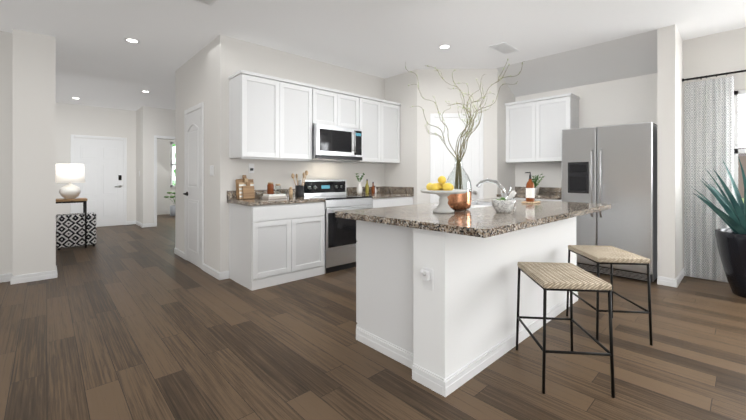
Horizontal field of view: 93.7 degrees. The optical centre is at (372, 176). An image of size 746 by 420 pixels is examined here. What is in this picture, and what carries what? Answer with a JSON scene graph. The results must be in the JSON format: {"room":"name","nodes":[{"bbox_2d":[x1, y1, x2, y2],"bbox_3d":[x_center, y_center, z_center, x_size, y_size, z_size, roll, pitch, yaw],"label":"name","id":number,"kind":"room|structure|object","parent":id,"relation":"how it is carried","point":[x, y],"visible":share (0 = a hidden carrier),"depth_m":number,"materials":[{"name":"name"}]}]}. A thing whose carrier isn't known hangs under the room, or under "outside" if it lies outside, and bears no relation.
{"room":"kitchen","nodes":[
{"label":"kitchen","id":0,"kind":"room"},
{"bbox_2d":[173,144,174,184],"bbox_3d":[-5.859,-0.371,11.435,1.250,1.300,0.001,0,0,-43],"label":"garden","id":1,"kind":"object","parent":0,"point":[173,163],"depth_m":11.04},
{"bbox_2d":[0,214,745,419],"bbox_3d":[-1.534,1.220,4.610,10.650,0.080,16.300,0,0,-43],"label":"floor","id":2,"kind":"structure","parent":0,"point":[128,322],"depth_m":2.32,"materials":[{"name":"brown wood"}]},
{"bbox_2d":[56,198,87,247],"bbox_3d":[-5.265,0.775,5.557,1.110,0.810,0.400,0,0,-43],"label":"console table","id":3,"kind":"object","parent":2,"relation":"on","point":[76,200],"visible":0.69,"depth_m":5.78,"materials":[{"name":"brown wood"}]},
{"bbox_2d":[56,164,84,198],"bbox_3d":[-5.090,0.083,5.721,0.590,0.570,0.380,0,0,-43],"label":"table lamp","id":4,"kind":"object","parent":3,"relation":"on","point":[68,173],"visible":0.92,"depth_m":5.68,"materials":[{"name":"white ceramic"}]},
{"bbox_2d":[56,213,96,249],"bbox_3d":[-4.962,0.905,5.854,0.510,0.550,0.310,0,0,-43],"label":"ottoman","id":5,"kind":"object","parent":2,"relation":"on","point":[70,230],"visible":1,"depth_m":5.73,"materials":[{"name":"fabric"}]},
{"bbox_2d":[164,192,174,215],"bbox_3d":[-5.905,0.822,10.597,0.667,0.715,0.521,0,0,-43],"label":"plant","id":6,"kind":"object","parent":2,"relation":"on","point":[172,210],"visible":0.4,"depth_m":10.40,"materials":[{"name":"green plant"}]},
{"bbox_2d":[227,202,324,290],"bbox_3d":[-1.123,0.742,4.142,0.910,0.875,0.620,0,0,-43],"label":"base cabinet","id":7,"kind":"object","parent":2,"relation":"on","point":[272,242],"depth_m":3.86,"materials":[{"name":"white wood"}]},
{"bbox_2d":[227,198,324,205],"bbox_3d":[-1.129,0.284,4.129,0.939,0.040,0.630,0,0,-43],"label":"countertop","id":8,"kind":"structure","parent":7,"relation":"on","point":[257,201],"depth_m":3.92,"materials":[{"name":"brown stone"}]},
{"bbox_2d":[236,175,254,198],"bbox_3d":[-1.493,0.123,4.112,0.210,0.279,0.108,0,0,-43],"label":"cutting boards","id":9,"kind":"object","parent":8,"relation":"on","point":[245,187],"visible":1,"depth_m":4.08,"materials":[{"name":"brown wood"}]},
{"bbox_2d":[262,182,292,198],"bbox_3d":[-1.144,0.167,4.235,0.347,0.192,0.180,0,0,-43],"label":"tray","id":10,"kind":"object","parent":8,"relation":"on","point":[270,194],"visible":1,"depth_m":4.14,"materials":[{"name":"beige ceramic"}]},
{"bbox_2d":[291,170,307,197],"bbox_3d":[-0.917,0.093,4.406,0.183,0.341,0.213,0,0,-43],"label":"utensil crock","id":11,"kind":"object","parent":8,"relation":"on","point":[299,191],"visible":1,"depth_m":4.37,"materials":[{"name":"black ceramic"}]},
{"bbox_2d":[299,179,371,272],"bbox_3d":[-0.479,0.612,4.690,0.766,1.135,0.691,0,0,-43],"label":"range","id":12,"kind":"object","parent":2,"relation":"on","point":[340,243],"visible":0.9,"depth_m":4.44,"materials":[{"name":"silver metal"}]},
{"bbox_2d":[346,194,413,207],"bbox_3d":[0.092,0.742,5.277,0.855,0.875,0.620,0,0,-43],"label":"base cabinet","id":13,"kind":"object","parent":2,"relation":"on","point":[407,199],"depth_m":5.03,"materials":[{"name":"white wood"}]},
{"bbox_2d":[347,194,402,197],"bbox_3d":[0.095,0.284,5.274,0.858,0.040,0.630,0,0,-43],"label":"countertop","id":14,"kind":"structure","parent":13,"relation":"on","point":[373,195],"depth_m":5.05,"materials":[{"name":"brown stone"}]},
{"bbox_2d":[356,173,364,193],"bbox_3d":[-0.187,0.107,5.198,0.164,0.312,0.128,0,0,-43],"label":"bud vase","id":15,"kind":"object","parent":14,"relation":"on","point":[359,188],"visible":1,"depth_m":5.18,"materials":[{"name":"white ceramic"}]},
{"bbox_2d":[365,179,375,193],"bbox_3d":[-0.044,0.153,5.345,0.147,0.220,0.058,0,0,-1],"label":"oil bottle","id":16,"kind":"object","parent":14,"relation":"on","point":[373,190],"depth_m":5.33,"materials":[{"name":"yellow glass"}]},
{"bbox_2d":[335,203,578,396],"bbox_3d":[0.860,0.730,2.893,2.198,0.900,0.856,0,0,-43],"label":"kitchen island","id":17,"kind":"object","parent":2,"relation":"on","point":[436,302],"depth_m":2.22,"materials":[{"name":"white paint"}]},
{"bbox_2d":[335,199,610,238],"bbox_3d":[0.947,0.270,2.842,2.240,0.040,1.170,0,0,-43],"label":"island countertop","id":18,"kind":"structure","parent":17,"relation":"on","point":[481,222],"depth_m":2.29,"materials":[{"name":"brown stone"}]},
{"bbox_2d":[420,176,466,212],"bbox_3d":[0.491,0.122,2.436,0.324,0.252,0.324,0,0,-43],"label":"cake stand","id":19,"kind":"object","parent":18,"relation":"on","point":[442,190],"visible":1,"depth_m":2.40,"materials":[{"name":"white ceramic"}]},
{"bbox_2d":[405,59,524,209],"bbox_3d":[0.706,-0.330,2.618,0.533,1.157,0.868,0,0,-43],"label":"glass vase","id":20,"kind":"object","parent":18,"relation":"on","point":[462,201],"visible":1,"depth_m":2.63,"materials":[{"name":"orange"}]},
{"bbox_2d":[492,190,516,212],"bbox_3d":[0.906,0.173,2.435,0.160,0.151,0.152,0,0,-43],"label":"bowl","id":21,"kind":"object","parent":18,"relation":"on","point":[502,205],"visible":1,"depth_m":2.39,"materials":[{"name":"stone"}]},
{"bbox_2d":[521,172,540,203],"bbox_3d":[1.481,0.103,3.280,0.170,0.291,0.110,0,0,-43],"label":"soap dispenser","id":22,"kind":"object","parent":18,"relation":"on","point":[530,193],"visible":1,"depth_m":3.24,"materials":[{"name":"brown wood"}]},
{"bbox_2d":[497,187,561,201],"bbox_3d":[2.391,0.672,5.109,0.630,1.015,0.925,0,0,-43],"label":"countertop","id":23,"kind":"structure","parent":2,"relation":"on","point":[549,194],"depth_m":5.12,"materials":[{"name":"white"}]},
{"bbox_2d":[531,174,544,193],"bbox_3d":[2.359,0.105,5.120,0.324,0.316,0.273,0,0,-43],"label":"herb pot","id":24,"kind":"object","parent":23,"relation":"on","point":[535,181],"visible":0.69,"depth_m":5.11,"materials":[{"name":"white ceramic"}]},
{"bbox_2d":[516,262,614,397],"bbox_3d":[1.131,0.879,2.125,0.373,0.603,0.493,0,0,6],"label":"bar stool","id":25,"kind":"object","parent":2,"relation":"on","point":[550,276],"visible":1,"depth_m":1.96,"materials":[{"name":"beige wicker"}]},
{"bbox_2d":[566,245,652,345],"bbox_3d":[1.794,0.879,2.704,0.373,0.603,0.493,0,0,6],"label":"bar stool","id":26,"kind":"object","parent":2,"relation":"on","point":[610,255],"visible":0.96,"depth_m":2.52,"materials":[{"name":"beige wicker"}]},
{"bbox_2d":[562,122,656,282],"bbox_3d":[2.966,0.290,4.374,0.766,1.780,0.925,0,0,-43],"label":"refrigerator","id":27,"kind":"object","parent":2,"relation":"on","point":[615,166],"visible":0.67,"depth_m":4.06,"materials":[{"name":"silver metal"}]},
{"bbox_2d":[692,156,745,297],"bbox_3d":[3.691,0.472,3.334,0.893,1.416,0.992,0,0,-43],"label":"potted plant","id":28,"kind":"object","parent":2,"relation":"on","point":[731,242],"visible":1,"depth_m":3.42,"materials":[{"name":"black"}]},
{"bbox_2d":[0,25,745,278],"bbox_3d":[-2.119,-0.225,4.028,9.000,2.810,16.250,0,0,-43],"label":"wall","id":29,"kind":"structure","parent":0,"point":[637,78],"depth_m":4.41,"materials":[{"name":"white paint"}]},
{"bbox_2d":[0,273,12,282],"bbox_3d":[-5.117,1.135,2.975,2.880,0.090,0.016,0,0,-43],"label":"baseboard","id":30,"kind":"structure","parent":29,"relation":"attached to","point":[3,277],"depth_m":3.91,"materials":[{"name":"white wood"}]},
{"bbox_2d":[9,269,57,284],"bbox_3d":[-3.815,1.135,3.946,0.382,0.090,0.018,0,0,-43],"label":"baseboard","id":31,"kind":"structure","parent":29,"relation":"attached to","point":[24,278],"depth_m":3.93,"materials":[{"name":"white wood"}]},
{"bbox_2d":[70,134,126,226],"bbox_3d":[-6.361,0.121,8.150,1.034,2.117,0.073,0,0,-43],"label":"door","id":32,"kind":"structure","parent":29,"relation":"attached to","point":[103,187],"depth_m":8.20,"materials":[{"name":"white wood"}]},
{"bbox_2d":[135,220,143,227],"bbox_3d":[-5.585,1.134,8.355,0.016,0.090,0.836,0,0,-43],"label":"baseboard","id":33,"kind":"structure","parent":29,"relation":"attached to","point":[136,222],"depth_m":8.28,"materials":[{"name":"white wood"}]},
{"bbox_2d":[154,135,174,226],"bbox_3d":[-4.765,0.108,8.558,1.024,2.142,0.016,0,0,-43],"label":"trim","id":34,"kind":"structure","parent":29,"relation":"attached to","point":[155,176],"depth_m":8.22,"materials":[{"name":"white wood"}]},
{"bbox_2d":[170,142,174,186],"bbox_3d":[-5.852,-0.371,11.427,1.350,1.400,0.039,0,0,-43],"label":"window","id":35,"kind":"structure","parent":29,"relation":"in","point":[171,164],"depth_m":10.97,"materials":[{"name":"white"}]},
{"bbox_2d":[174,248,183,258],"bbox_3d":[-2.855,1.135,5.170,0.016,0.090,0.535,0,0,-43],"label":"baseboard","id":36,"kind":"structure","parent":29,"relation":"attached to","point":[178,252],"depth_m":5.16,"materials":[{"name":"white wood"}]},
{"bbox_2d":[183,102,203,269],"bbox_3d":[-2.425,0.121,4.667,0.073,2.117,0.784,0,0,-43],"label":"door","id":37,"kind":"structure","parent":29,"relation":"attached to","point":[193,193],"depth_m":4.63,"materials":[{"name":"white wood"}]},
{"bbox_2d":[210,165,213,175],"bbox_3d":[-1.930,-0.070,4.184,0.009,0.120,0.120,0,0,-43],"label":"switch plate","id":38,"kind":"object","parent":29,"relation":"attached to","point":[211,167],"depth_m":4.16,"materials":[{"name":"white plastic"}]},
{"bbox_2d":[203,263,223,279],"bbox_3d":[-1.928,1.135,4.192,0.036,0.090,0.581,0,0,-43],"label":"baseboard","id":39,"kind":"structure","parent":29,"relation":"attached to","point":[223,275],"depth_m":4.11,"materials":[{"name":"white wood"}]},
{"bbox_2d":[249,164,253,172],"bbox_3d":[-1.465,-0.098,4.229,0.070,0.115,0.030,0,0,-43],"label":"switch plate","id":40,"kind":"object","parent":29,"relation":"attached to","point":[251,168],"depth_m":4.23,"materials":[{"name":"white plastic"}]},
{"bbox_2d":[228,70,283,159],"bbox_3d":[-1.361,-0.682,4.104,0.511,0.945,0.350,0,0,-43],"label":"upper cabinet","id":41,"kind":"object","parent":29,"relation":"attached to","point":[273,118],"depth_m":3.96,"materials":[{"name":"white wood"}]},
{"bbox_2d":[284,79,315,160],"bbox_3d":[-1.070,-0.683,4.376,0.512,0.945,0.350,0,0,-43],"label":"upper cabinet","id":42,"kind":"object","parent":29,"relation":"attached to","point":[299,97],"depth_m":4.30,"materials":[{"name":"white wood"}]},
{"bbox_2d":[227,186,382,197],"bbox_3d":[-0.740,0.215,4.911,2.575,0.099,0.020,0,0,-43],"label":"backsplash","id":43,"kind":"structure","parent":29,"relation":"attached to","point":[349,190],"depth_m":4.54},
{"bbox_2d":[316,86,343,126],"bbox_3d":[-0.719,-0.910,4.704,0.444,0.490,0.350,0,0,-43],"label":"upper cabinet","id":44,"kind":"object","parent":29,"relation":"attached to","point":[329,102],"depth_m":4.62,"materials":[{"name":"white wood"}]},
{"bbox_2d":[312,124,361,160],"bbox_3d":[-0.552,-0.442,4.768,0.766,0.433,0.482,0,0,-43],"label":"microwave","id":45,"kind":"object","parent":44,"relation":"attached to","point":[333,143],"visible":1,"depth_m":4.59,"materials":[{"name":"silver metal"}]},
{"bbox_2d":[344,92,359,128],"bbox_3d":[-0.477,-0.910,4.930,0.445,0.490,0.350,0,0,-43],"label":"upper cabinet","id":46,"kind":"object","parent":29,"relation":"attached to","point":[351,101],"depth_m":4.87,"materials":[{"name":"white wood"}]},
{"bbox_2d":[344,95,383,162],"bbox_3d":[-0.136,-0.683,5.249,0.484,0.945,0.350,0,0,-43],"label":"upper cabinet","id":47,"kind":"object","parent":29,"relation":"attached to","point":[371,109],"depth_m":5.14,"materials":[{"name":"white wood"}]},
{"bbox_2d":[372,100,399,163],"bbox_3d":[0.135,-0.683,5.502,0.484,0.945,0.350,0,0,-43],"label":"upper cabinet","id":48,"kind":"object","parent":29,"relation":"attached to","point":[391,109],"depth_m":5.42,"materials":[{"name":"white wood"}]},
{"bbox_2d":[383,186,413,193],"bbox_3d":[0.408,0.215,5.553,0.020,0.099,0.610,0,0,-43],"label":"backsplash","id":49,"kind":"structure","parent":29,"relation":"attached to","point":[386,189],"depth_m":5.51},
{"bbox_2d":[430,113,482,202],"bbox_3d":[1.260,0.116,5.267,0.568,2.127,0.568,0,0,-43],"label":"door","id":50,"kind":"structure","parent":29,"relation":"attached to","point":[443,160],"depth_m":5.26,"materials":[{"name":"white wood"}]},
{"bbox_2d":[505,93,579,162],"bbox_3d":[2.488,-0.670,5.199,0.364,0.920,0.944,0,0,-43],"label":"upper cabinet","id":51,"kind":"object","parent":29,"relation":"attached to","point":[535,127],"visible":0.83,"depth_m":5.05,"materials":[{"name":"white wood"}]},
{"bbox_2d":[670,268,685,287],"bbox_3d":[3.439,1.135,3.942,0.636,0.090,0.046,0,0,-43],"label":"baseboard","id":52,"kind":"structure","parent":29,"relation":"attached to","point":[673,282],"depth_m":3.75,"materials":[{"name":"white wood"}]},
{"bbox_2d":[686,275,727,282],"bbox_3d":[5.095,1.135,2.668,0.016,0.090,4.110,0,0,-43],"label":"baseboard","id":53,"kind":"structure","parent":29,"relation":"attached to","point":[686,275],"depth_m":4.00,"materials":[{"name":"white wood"}]},
{"bbox_2d":[682,70,745,81],"bbox_3d":[4.287,-1.128,3.462,0.109,0.043,1.875,0,0,-43],"label":"curtain rod","id":54,"kind":"object","parent":29,"relation":"attached to","point":[706,76],"visible":0.96,"depth_m":3.92,"materials":[{"name":"black metal"}]},
{"bbox_2d":[684,76,733,280],"bbox_3d":[3.788,0.033,3.954,0.065,2.245,0.405,0,0,-43],"label":"curtain","id":55,"kind":"object","parent":54,"relation":"hanging from","point":[709,126],"visible":0.94,"depth_m":3.98,"materials":[{"name":"fabric"}]},
{"bbox_2d":[734,89,745,202],"bbox_3d":[4.307,-0.170,3.567,0.120,1.560,0.960,0,0,-43],"label":"window","id":56,"kind":"structure","parent":29,"relation":"in","point":[737,151],"depth_m":3.87,"materials":[{"name":"white"}]},
{"bbox_2d":[0,0,745,110],"bbox_3d":[-1.534,-1.660,4.609,10.650,0.080,16.300,0,0,-43],"label":"ceiling","id":57,"kind":"structure","parent":0,"point":[100,62],"depth_m":3.86,"materials":[{"name":"white paint"}]},
{"bbox_2d":[123,38,140,43],"bbox_3d":[-2.875,-1.618,4.177,0.171,0.004,0.171,0,0,8],"label":"recessed light","id":58,"kind":"object","parent":57,"relation":"in","point":[135,41],"depth_m":4.17,"materials":[{"name":"white"}]},
{"bbox_2d":[194,0,216,5],"bbox_3d":[-1.603,-1.612,3.094,0.400,0.016,0.200,0,0,-43],"label":"ceiling vent","id":59,"kind":"object","parent":57,"relation":"in","point":[209,2],"depth_m":3.22,"materials":[{"name":"white metal"}]},
{"bbox_2d":[438,44,451,49],"bbox_3d":[0.896,-1.618,4.375,0.171,0.004,0.171,0,0,38],"label":"recessed light","id":60,"kind":"object","parent":57,"relation":"in","point":[445,46],"depth_m":4.36,"materials":[{"name":"white"}]},
{"bbox_2d":[489,42,518,54],"bbox_3d":[1.662,-1.612,4.420,0.400,0.016,0.200,0,0,-43],"label":"ceiling vent","id":61,"kind":"object","parent":57,"relation":"in","point":[504,48],"depth_m":4.39,"materials":[{"name":"white metal"}]},
{"label":"outside","id":62,"kind":"structure","parent":0,"visible":0},
{"bbox_2d":[738,94,745,202],"bbox_3d":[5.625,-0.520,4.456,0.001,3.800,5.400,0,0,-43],"label":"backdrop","id":63,"kind":"structure","parent":62,"point":[742,123],"depth_m":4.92,"materials":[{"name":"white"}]}
]}

